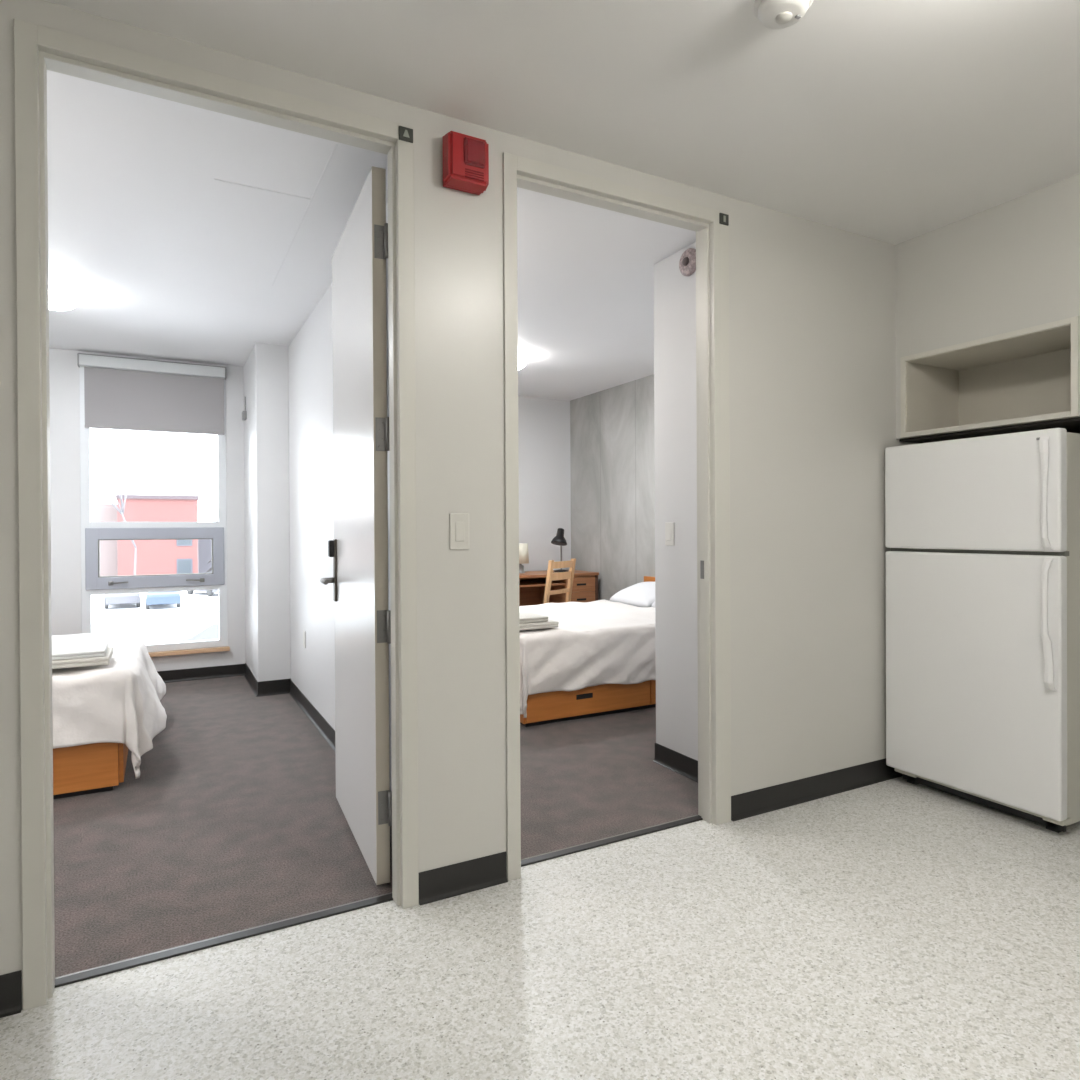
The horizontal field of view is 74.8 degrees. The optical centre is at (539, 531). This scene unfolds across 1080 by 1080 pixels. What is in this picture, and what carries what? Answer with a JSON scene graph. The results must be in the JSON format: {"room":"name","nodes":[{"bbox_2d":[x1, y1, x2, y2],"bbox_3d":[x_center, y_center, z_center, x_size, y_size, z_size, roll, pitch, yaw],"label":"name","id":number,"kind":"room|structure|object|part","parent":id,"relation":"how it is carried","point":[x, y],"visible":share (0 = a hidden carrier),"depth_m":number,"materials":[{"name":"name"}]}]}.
{"room":"dormitory suite kitchen","nodes":[
{"label":"dormitory suite kitchen","id":0,"kind":"room"},
{"bbox_2d":[49,348,245,670],"bbox_3d":[-3.694,-0.083,5.576,2.970,2.650,0.220,0,0,-28],"label":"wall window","id":1,"kind":"structure","parent":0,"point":[63,367],"depth_m":5.50,"materials":[{"name":"paint"}]},
{"bbox_2d":[77,353,225,434],"bbox_3d":[-3.108,-1.098,5.710,1.048,0.572,0.082,0,0,-28],"label":"roller blind","id":2,"kind":"object","parent":1,"relation":"attached to","point":[121,393],"visible":1,"depth_m":5.70,"materials":[{"name":"white fabric"}]},
{"bbox_2d":[79,367,229,656],"bbox_3d":[-3.127,-0.189,5.768,1.068,2.402,0.127,0,0,-28],"label":"window","id":3,"kind":"structure","parent":1,"relation":"attached to","point":[92,583],"depth_m":5.74,"materials":[{"name":"white paint"}]},
{"bbox_3d":[-3.119,0.210,5.763,0.992,0.485,0.050,0,0,-28],"label":"sash","id":4,"kind":"part","parent":3,"relation":"part of","materials":[{"name":"grey metal"}]},
{"bbox_3d":[-3.104,0.996,5.743,1.068,0.032,0.056,0,0,-28],"label":"sill","id":5,"kind":"part","parent":3,"relation":"part of","materials":[{"name":"brown wood"}]},
{"bbox_2d":[157,664,244,682],"bbox_3d":[-3.734,1.194,5.423,2.737,0.097,0.016,0,0,-28],"label":"baseboard","id":6,"kind":"structure","parent":1,"relation":"attached to","point":[190,674],"depth_m":5.92,"materials":[{"name":"black plastic"}]},
{"bbox_2d":[243,343,290,681],"bbox_3d":[-2.226,-0.092,5.734,0.233,2.650,0.890,0,0,-28],"label":"wall column","id":7,"kind":"structure","parent":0,"point":[265,370],"depth_m":5.36,"materials":[{"name":"paint"}]},
{"bbox_2d":[242,397,246,420],"bbox_3d":[-2.468,-1.029,5.892,0.030,0.195,0.090,0,0,-28],"label":"sensor box","id":8,"kind":"object","parent":7,"relation":"attached to","point":[244,413],"visible":1,"depth_m":5.86,"materials":[{"name":"grey plastic"}]},
{"bbox_2d":[244,663,257,696],"bbox_3d":[-2.327,1.181,5.680,0.016,0.104,0.894,0,0,-28],"label":"baseboard","id":9,"kind":"structure","parent":7,"relation":"attached to","point":[253,683],"depth_m":5.64,"materials":[{"name":"black plastic"}]},
{"bbox_2d":[258,679,290,696],"bbox_3d":[-2.006,1.179,5.341,0.237,0.109,0.016,0,0,-28],"label":"baseboard","id":10,"kind":"structure","parent":7,"relation":"attached to","point":[273,687],"depth_m":5.34,"materials":[{"name":"black plastic"}]},
{"bbox_2d":[288,203,391,790],"bbox_3d":[-1.329,-0.090,4.431,0.146,2.650,4.335,0,0,-28],"label":"wall","id":11,"kind":"structure","parent":0,"point":[310,352],"depth_m":4.53,"materials":[{"name":"paint"}]},
{"bbox_2d":[303,630,305,647],"bbox_3d":[-1.623,0.739,4.862,0.008,0.116,0.070,0,0,-28],"label":"wall outlet","id":12,"kind":"object","parent":11,"relation":"attached to","point":[304,632],"visible":1,"depth_m":4.84,"materials":[{"name":"white plastic"}]},
{"bbox_2d":[53,675,697,977],"bbox_3d":[-1.280,1.284,4.516,6.200,0.100,4.437,0,0,-28],"label":"floor","id":13,"kind":"structure","parent":0,"point":[233,820],"depth_m":3.07,"materials":[{"name":"grey carpet"}]},
{"bbox_2d":[53,632,128,798],"bbox_3d":[-3.102,0.990,3.966,1.404,0.515,2.050,0,0,-28],"label":"bed","id":14,"kind":"object","parent":13,"relation":"on","point":[78,770],"visible":0.09,"depth_m":3.33,"materials":[{"name":"brown wood"}]},
{"bbox_2d":[52,633,166,778],"bbox_3d":[-2.888,0.909,3.792,1.563,0.540,1.730,0,0,-28],"label":"duvet","id":15,"kind":"object","parent":14,"relation":"on","point":[118,701],"visible":0.66,"depth_m":3.35,"materials":[{"name":"white fabric"}]},
{"bbox_2d":[52,647,112,668],"bbox_3d":[-2.347,0.621,3.426,0.461,0.038,0.334,0,0,-28],"label":"towel","id":16,"kind":"object","parent":15,"relation":"on","point":[102,660],"visible":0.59,"depth_m":3.35,"materials":[{"name":"white fabric"}]},
{"bbox_2d":[52,641,107,659],"bbox_3d":[-2.363,0.586,3.423,0.451,0.030,0.314,0,0,-29],"label":"towel","id":17,"kind":"object","parent":16,"relation":"on","point":[93,649],"visible":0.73,"depth_m":3.39,"materials":[{"name":"white fabric"}]},
{"bbox_3d":[-2.251,1.082,3.837,0.020,0.249,0.992,0,0,-28],"label":"drawer","id":18,"kind":"part","parent":14,"relation":"part of","materials":[{"name":"orange wood"}]},
{"bbox_2d":[519,570,598,605],"bbox_3d":[-0.144,0.817,7.127,1.380,0.795,0.590,0,0,-28],"label":"desk","id":19,"kind":"object","parent":13,"relation":"on","point":[532,584],"visible":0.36,"depth_m":7.16,"materials":[{"name":"brown wood"}]},
{"bbox_2d":[519,543,528,572],"bbox_3d":[-0.199,0.270,7.136,0.174,0.300,0.174,0,0,-28],"label":"table lamp","id":20,"kind":"object","parent":19,"relation":"on","point":[523,547],"visible":0.72,"depth_m":7.07,"materials":[{"name":"white fabric"}]},
{"bbox_3d":[-0.419,0.772,7.290,0.990,0.647,0.018,0,0,-28],"label":"panel","id":21,"kind":"part","parent":19,"relation":"part of","materials":[{"name":"brown wood"}]},
{"bbox_2d":[551,528,567,571],"bbox_3d":[0.203,0.190,7.298,0.168,0.454,0.216,0,0,15],"label":"desk lamp","id":22,"kind":"object","parent":19,"relation":"on","point":[559,539],"visible":0.99,"depth_m":7.26,"materials":[{"name":"black plastic"}]},
{"bbox_3d":[0.196,0.055,7.272,0.165,0.184,0.168,0,0,-28],"label":"lamp shade","id":23,"kind":"part","parent":22,"relation":"part of","materials":[{"name":"black plastic"}]},
{"bbox_3d":[0.218,0.232,7.321,0.018,0.329,0.032,0,0,22],"label":"stem","id":24,"kind":"part","parent":22,"relation":"part of","materials":[{"name":"grey plastic"}]},
{"bbox_3d":[0.412,0.530,7.112,0.330,0.144,0.018,0,0,-28],"label":"drawer","id":25,"kind":"part","parent":19,"relation":"part of","materials":[{"name":"brown wood"}]},
{"bbox_3d":[0.413,0.680,7.113,0.330,0.144,0.018,0,0,-28],"label":"drawer","id":26,"kind":"part","parent":19,"relation":"part of","materials":[{"name":"brown wood"}]},
{"bbox_3d":[0.445,0.826,7.452,0.034,0.767,0.575,0,0,-28],"label":"panel","id":27,"kind":"part","parent":19,"relation":"part of","materials":[{"name":"brown wood"}]},
{"bbox_2d":[543,558,575,603],"bbox_3d":[0.004,0.732,6.419,0.525,0.970,0.430,0,0,34],"label":"chair","id":28,"kind":"object","parent":13,"relation":"on","point":[569,575],"visible":0.34,"depth_m":6.24,"materials":[{"name":"brown wood"}]},
{"bbox_3d":[0.071,0.733,6.151,0.107,0.970,0.040,0,0,34],"label":"post","id":29,"kind":"part","parent":28,"relation":"part of","materials":[{"name":"brown wood"}]},
{"bbox_3d":[0.277,0.730,6.459,0.107,0.970,0.040,0,0,34],"label":"post","id":30,"kind":"part","parent":28,"relation":"part of","materials":[{"name":"brown wood"}]},
{"bbox_2d":[520,576,655,726],"bbox_3d":[0.446,0.820,5.460,1.972,0.800,1.395,0,0,-28],"label":"bed","id":31,"kind":"object","parent":13,"relation":"on","point":[604,699],"visible":0.21,"depth_m":4.61,"materials":[{"name":"brown wood"}]},
{"bbox_3d":[0.290,1.069,4.589,0.124,0.032,0.004,0,0,-28],"label":"drawer pull","id":32,"kind":"part","parent":31,"relation":"part of","materials":[{"name":"black plastic"}]},
{"bbox_2d":[519,600,655,717],"bbox_3d":[0.215,0.870,5.251,1.583,0.546,1.433,0,0,-28],"label":"duvet","id":33,"kind":"object","parent":31,"relation":"on","point":[599,642],"visible":0.62,"depth_m":4.61,"materials":[{"name":"white fabric"}]},
{"bbox_2d":[519,619,558,629],"bbox_3d":[-0.096,0.602,4.625,0.342,0.042,0.304,0,0,-28],"label":"towel","id":34,"kind":"object","parent":33,"relation":"on","point":[550,623],"visible":0.29,"depth_m":4.51,"materials":[{"name":"white fabric"}]},
{"bbox_2d":[519,612,548,622],"bbox_3d":[-0.131,0.564,4.617,0.281,0.034,0.284,0,0,-27],"label":"towel","id":35,"kind":"object","parent":34,"relation":"on","point":[524,617],"visible":0.48,"depth_m":4.54,"materials":[{"name":"white fabric"}]},
{"bbox_3d":[0.332,1.064,4.625,0.952,0.249,0.020,0,0,-28],"label":"drawer","id":36,"kind":"part","parent":31,"relation":"part of","materials":[{"name":"orange wood"}]},
{"bbox_2d":[609,582,654,606],"bbox_3d":[0.921,0.550,6.092,0.442,0.220,0.599,0,0,-31],"label":"pillow","id":37,"kind":"object","parent":31,"relation":"on","point":[642,594],"visible":0.53,"depth_m":5.97,"materials":[{"name":"white fabric"}]},
{"bbox_3d":[1.302,0.812,5.920,0.030,0.800,1.395,0,0,-28],"label":"headboard","id":38,"kind":"part","parent":31,"relation":"part of","materials":[{"name":"orange wood"}]},
{"bbox_3d":[1.178,1.057,5.079,0.952,0.249,0.020,0,0,-28],"label":"drawer","id":39,"kind":"part","parent":31,"relation":"part of","materials":[{"name":"orange wood"}]},
{"bbox_2d":[0,0,919,1008],"bbox_3d":[-0.162,-0.087,2.518,6.100,2.650,0.060,0,0,-28],"label":"wall","id":40,"kind":"structure","parent":0,"point":[812,305],"depth_m":2.50,"materials":[{"name":"paint"}]},
{"bbox_2d":[0,970,21,1017],"bbox_3d":[-2.043,1.202,1.467,1.572,0.102,0.016,0,0,-28],"label":"baseboard","id":41,"kind":"structure","parent":40,"relation":"attached to","point":[10,983],"depth_m":1.83,"materials":[{"name":"black plastic"}]},
{"bbox_2d":[14,19,418,1010],"bbox_3d":[-0.908,-0.044,2.136,1.072,2.576,0.114,0,0,-28],"label":"trim","id":42,"kind":"structure","parent":40,"relation":"attached to","point":[38,49],"depth_m":1.92,"materials":[{"name":"beige metal"}]},
{"bbox_2d":[320,166,391,884],"bbox_3d":[-0.730,-0.018,2.836,0.195,2.484,0.942,0,0,-25],"label":"door","id":43,"kind":"structure","parent":40,"relation":"in","point":[358,549],"depth_m":2.62,"materials":[{"name":"white paint"}]},
{"bbox_3d":[-0.935,0.219,3.126,0.062,0.025,0.131,0,0,-25],"label":"lever","id":44,"kind":"part","parent":43,"relation":"part of","materials":[{"name":"silver metal"}]},
{"bbox_3d":[-0.924,0.174,3.188,0.012,0.280,0.044,0,0,-25],"label":"lock plate","id":45,"kind":"part","parent":43,"relation":"part of","materials":[{"name":"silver metal"}]},
{"bbox_2d":[399,126,412,142],"bbox_3d":[-0.439,-1.303,2.317,0.048,0.045,0.007,0,0,-28],"label":"number plate","id":46,"kind":"object","parent":40,"relation":"attached to","point":[405,134],"visible":1,"depth_m":2.31,"materials":[{"name":"grey plastic"}]},
{"bbox_2d":[449,513,468,549],"bbox_3d":[-0.275,-0.001,2.418,0.072,0.125,0.010,0,0,-28],"label":"light switch","id":47,"kind":"object","parent":40,"relation":"attached to","point":[459,522],"visible":1,"depth_m":2.42,"materials":[{"name":"grey plastic"}]},
{"bbox_2d":[419,851,507,904],"bbox_3d":[-0.259,1.187,2.425,0.323,0.102,0.016,0,0,-28],"label":"baseboard","id":48,"kind":"structure","parent":40,"relation":"attached to","point":[441,883],"depth_m":2.42,"materials":[{"name":"black plastic"}]},
{"bbox_2d":[442,131,488,194],"bbox_3d":[-0.250,-1.246,2.383,0.155,0.167,0.090,0,0,-28],"label":"fire alarm","id":49,"kind":"object","parent":40,"relation":"attached to","point":[465,157],"visible":1,"depth_m":2.35,"materials":[{"name":"red plastic"}]},
{"bbox_2d":[465,168,483,180],"bbox_3d":[-0.219,-1.192,2.360,0.068,0.028,0.004,0,0,-28],"label":"grille","id":50,"kind":"object","parent":49,"relation":"attached to","point":[471,174],"depth_m":2.36,"materials":[{"name":"red plastic"}]},
{"bbox_2d":[503,152,730,880],"bbox_3d":[0.315,-0.054,2.794,1.050,2.576,0.114,0,0,-28],"label":"trim","id":51,"kind":"structure","parent":40,"relation":"attached to","point":[712,237],"depth_m":2.96,"materials":[{"name":"beige metal"}]},
{"bbox_3d":[0.691,0.162,3.007,0.002,0.078,0.022,0,0,-28],"label":"strike plate","id":52,"kind":"part","parent":51,"relation":"part of","materials":[{"name":"silver metal"}]},
{"bbox_2d":[719,213,728,225],"bbox_3d":[0.774,-1.313,2.969,0.048,0.045,0.007,0,0,-28],"label":"number plate","id":53,"kind":"object","parent":40,"relation":"attached to","point":[723,218],"visible":1,"depth_m":2.96,"materials":[{"name":"grey plastic"}]},
{"bbox_2d":[731,758,902,821],"bbox_3d":[1.630,1.171,3.440,1.849,0.102,0.016,0,0,-28],"label":"baseboard","id":54,"kind":"structure","parent":40,"relation":"attached to","point":[772,798],"depth_m":3.23,"materials":[{"name":"black plastic"}]},
{"bbox_2d":[0,776,1079,1079],"bbox_3d":[0.891,1.292,0.558,5.880,0.100,4.535,0,0,-28],"label":"floor","id":55,"kind":"structure","parent":0,"point":[896,928],"depth_m":1.98,"materials":[{"name":"plastic"}]},
{"bbox_2d":[55,892,392,987],"bbox_3d":[-0.921,1.251,2.174,0.967,0.026,0.044,0,0,-28],"label":"threshold","id":56,"kind":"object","parent":55,"relation":"on","point":[83,975],"depth_m":2.13,"materials":[{"name":"grey plastic"}]},
{"bbox_2d":[521,815,702,866],"bbox_3d":[0.291,1.241,2.826,0.915,0.026,0.044,0,0,-28],"label":"threshold","id":57,"kind":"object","parent":55,"relation":"on","point":[605,841],"depth_m":2.81,"materials":[{"name":"grey plastic"}]},
{"bbox_2d":[885,428,1079,832],"bbox_3d":[2.172,0.404,3.277,0.797,1.634,0.764,0,0,-28],"label":"refrigerator","id":58,"kind":"object","parent":55,"relation":"on","point":[982,534],"visible":1,"depth_m":3.02,"materials":[{"name":"white metal"}]},
{"bbox_3d":[1.889,0.620,3.125,0.056,1.048,0.764,0,0,-28],"label":"fridge door","id":59,"kind":"part","parent":58,"relation":"part of","materials":[{"name":"white metal"}]},
{"bbox_3d":[1.884,-0.166,3.121,0.056,0.490,0.764,0,0,-28],"label":"freezer door","id":60,"kind":"part","parent":58,"relation":"part of","materials":[{"name":"white metal"}]},
{"bbox_3d":[2.002,-0.152,2.804,0.057,0.453,0.047,0,0,-28],"label":"handle","id":61,"kind":"part","parent":58,"relation":"part of","materials":[{"name":"white plastic"}]},
{"bbox_3d":[2.013,0.367,2.791,0.057,0.525,0.043,0,0,-28],"label":"handle","id":62,"kind":"part","parent":58,"relation":"part of","materials":[{"name":"white plastic"}]},
{"bbox_2d":[518,396,570,570],"bbox_3d":[-1.003,-0.106,7.191,3.160,2.650,0.220,0,0,-28],"label":"wall","id":63,"kind":"structure","parent":0,"point":[543,423],"depth_m":7.63,"materials":[{"name":"paint"}]},
{"bbox_2d":[44,0,1079,400],"bbox_3d":[-0.251,-1.472,2.558,6.200,0.120,9.150,0,0,-28],"label":"ceiling","id":64,"kind":"structure","parent":0,"point":[895,122],"depth_m":2.55,"materials":[{"name":"paint"}]},
{"bbox_2d":[49,284,79,310],"bbox_3d":[-2.803,-1.345,4.077,0.252,0.120,0.252,0,0,-28],"label":"ceiling lamp","id":65,"kind":"object","parent":64,"relation":"attached to","point":[60,299],"visible":0.73,"depth_m":4.04,"materials":[{"name":"white plastic"}]},
{"bbox_2d":[214,145,337,285],"bbox_3d":[-1.302,-1.409,3.225,0.380,0.003,1.680,0,0,-28],"label":"trim","id":66,"kind":"structure","parent":64,"relation":"attached to","point":[335,147],"depth_m":2.95,"materials":[{"name":"white paint"}]},
{"bbox_2d":[518,354,526,369],"bbox_3d":[-0.225,-1.368,5.722,0.233,0.120,0.233,0,0,-28],"label":"ceiling lamp","id":67,"kind":"object","parent":64,"relation":"attached to","point":[521,362],"visible":0.2,"depth_m":5.67,"materials":[{"name":"white plastic"}]},
{"bbox_2d":[754,0,812,28],"bbox_3d":[0.647,-1.389,1.877,0.150,0.049,0.150,0,0,-28],"label":"smoke detector","id":68,"kind":"object","parent":64,"relation":"attached to","point":[773,14],"visible":1,"depth_m":1.87,"materials":[{"name":"white plastic"}]},
{"bbox_2d":[570,374,654,600],"bbox_3d":[1.260,-0.114,6.199,0.120,2.650,3.670,0,0,-28],"label":"wall","id":69,"kind":"structure","parent":0,"point":[612,430],"depth_m":7.03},
{"bbox_2d":[654,242,697,760],"bbox_3d":[1.552,-0.104,3.895,1.778,2.650,0.665,0,0,-28],"label":"wall","id":70,"kind":"structure","parent":0,"point":[675,412],"depth_m":3.61,"materials":[{"name":"paint"}]},
{"bbox_2d":[665,522,673,545],"bbox_3d":[0.669,0.013,3.651,0.010,0.120,0.070,0,0,-28],"label":"light switch","id":71,"kind":"object","parent":70,"relation":"attached to","point":[669,526],"visible":1,"depth_m":3.65,"materials":[{"name":"white plastic"}]},
{"bbox_2d":[653,743,697,781],"bbox_3d":[0.768,1.178,3.479,0.016,0.099,0.669,0,0,-28],"label":"baseboard","id":72,"kind":"structure","parent":70,"relation":"attached to","point":[677,762],"depth_m":3.61,"materials":[{"name":"black plastic"}]},
{"bbox_2d":[679,248,695,275],"bbox_3d":[0.728,-1.334,3.493,0.036,0.132,0.132,0,0,-28],"label":"fire alarm","id":73,"kind":"object","parent":70,"relation":"attached to","point":[687,263],"visible":0.96,"depth_m":3.48,"materials":[{"name":"plastic"}]},
{"bbox_2d":[895,174,1079,438],"bbox_3d":[3.215,-0.102,1.764,0.865,2.650,4.465,0,0,-28],"label":"wall","id":74,"kind":"structure","parent":0,"point":[1012,265],"depth_m":3.11,"materials":[{"name":"paint"}]},
{"bbox_2d":[899,417,1079,442],"bbox_3d":[2.473,-0.457,3.039,0.730,0.012,1.505,0,0,-28],"label":"board","id":75,"kind":"object","parent":74,"relation":"attached to","point":[1072,425],"visible":0.5,"depth_m":3.15,"materials":[{"name":"grey"}]},
{"bbox_2d":[901,316,1079,437],"bbox_3d":[2.163,-0.663,3.263,0.451,0.398,0.766,0,0,-28],"label":"upper cabinet","id":76,"kind":"object","parent":74,"relation":"attached to","point":[1031,374],"visible":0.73,"depth_m":3.41,"materials":[{"name":"beige wood"}]},
{"bbox_3d":[1.987,-0.664,3.591,0.451,0.398,0.024,0,0,-28],"label":"panel","id":77,"kind":"part","parent":76,"relation":"part of","materials":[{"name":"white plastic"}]},
{"bbox_3d":[2.162,-0.851,3.263,0.451,0.024,0.718,0,0,-28],"label":"panel","id":78,"kind":"part","parent":76,"relation":"part of","materials":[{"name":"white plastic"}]},
{"bbox_3d":[2.164,-0.476,3.265,0.451,0.024,0.718,0,0,-28],"label":"panel","id":79,"kind":"part","parent":76,"relation":"part of","materials":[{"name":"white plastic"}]},
{"bbox_3d":[2.338,-0.663,2.937,0.451,0.398,0.024,0,0,-28],"label":"panel","id":80,"kind":"part","parent":76,"relation":"part of","materials":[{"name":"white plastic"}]},
{"label":"outside","id":81,"kind":"structure","parent":0,"visible":0},
{"bbox_2d":[91,591,218,617],"bbox_3d":[-48.999,4.956,91.291,240.000,1.000,192.800,0,0,-28],"label":"ground","id":82,"kind":"structure","parent":81,"point":[198,601],"depth_m":42.67,"materials":[{"name":"white snow"}]},
{"bbox_2d":[90,441,152,574],"bbox_3d":[-29.650,-0.874,49.115,4.612,10.883,4.862,0,0,11],"label":"bare tree","id":83,"kind":"object","parent":82,"relation":"on","point":[121,510],"visible":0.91,"depth_m":48.61,"materials":[{"name":"grey plant"}]},
{"bbox_2d":[105,593,139,608],"bbox_3d":[-25.740,3.846,43.535,1.840,1.450,4.450,0,0,-31],"label":"car","id":84,"kind":"object","parent":82,"relation":"on","point":[126,598],"visible":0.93,"depth_m":41.68,"materials":[{"name":"grey paint"}]},
{"bbox_2d":[91,494,198,575],"bbox_3d":[-38.010,0.897,56.717,18.700,7.350,12.300,0,0,-28],"label":"building","id":85,"kind":"structure","parent":82,"relation":"on","point":[153,557],"depth_m":54.61,"materials":[{"name":"red brick"}]},
{"bbox_3d":[-27.840,2.922,55.357,0.900,1.400,0.030,0,0,-28],"label":"pane","id":86,"kind":"part","parent":85,"relation":"part of","materials":[{"name":"grey"}]},
{"bbox_3d":[-27.854,0.472,55.344,0.900,1.100,0.030,0,0,-28],"label":"pane","id":87,"kind":"part","parent":85,"relation":"part of","materials":[{"name":"grey"}]},
{"bbox_2d":[146,591,180,608],"bbox_3d":[-23.073,3.832,43.264,1.840,1.450,4.450,0,0,-28],"label":"car","id":88,"kind":"object","parent":82,"relation":"on","point":[152,598],"visible":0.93,"depth_m":41.41,"materials":[{"name":"blue paint"}]},
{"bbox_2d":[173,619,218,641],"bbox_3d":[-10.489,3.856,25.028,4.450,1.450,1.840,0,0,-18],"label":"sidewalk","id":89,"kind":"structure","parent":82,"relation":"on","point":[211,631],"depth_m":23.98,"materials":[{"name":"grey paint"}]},
{"bbox_2d":[187,590,218,595],"bbox_3d":[-23.681,3.797,50.881,4.450,1.450,1.840,0,0,37],"label":"car","id":90,"kind":"object","parent":82,"relation":"on","point":[209,592],"visible":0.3,"depth_m":49.35,"materials":[{"name":"grey paint"}]},
{"bbox_2d":[198,539,211,572],"bbox_3d":[-25.868,1.801,76.921,20.800,5.200,8.000,0,0,-28],"label":"building","id":91,"kind":"structure","parent":82,"relation":"on","point":[204,545],"depth_m":68.75,"materials":[{"name":"grey paint"}]},
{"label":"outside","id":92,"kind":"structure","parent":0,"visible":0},
{"bbox_2d":[92,611,218,643],"bbox_3d":[-18.194,4.563,33.940,120.000,0.030,11.000,0,0,-28],"label":"road","id":93,"kind":"structure","parent":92,"point":[160,628],"depth_m":34.53,"materials":[{"name":"white snow"}]}
]}

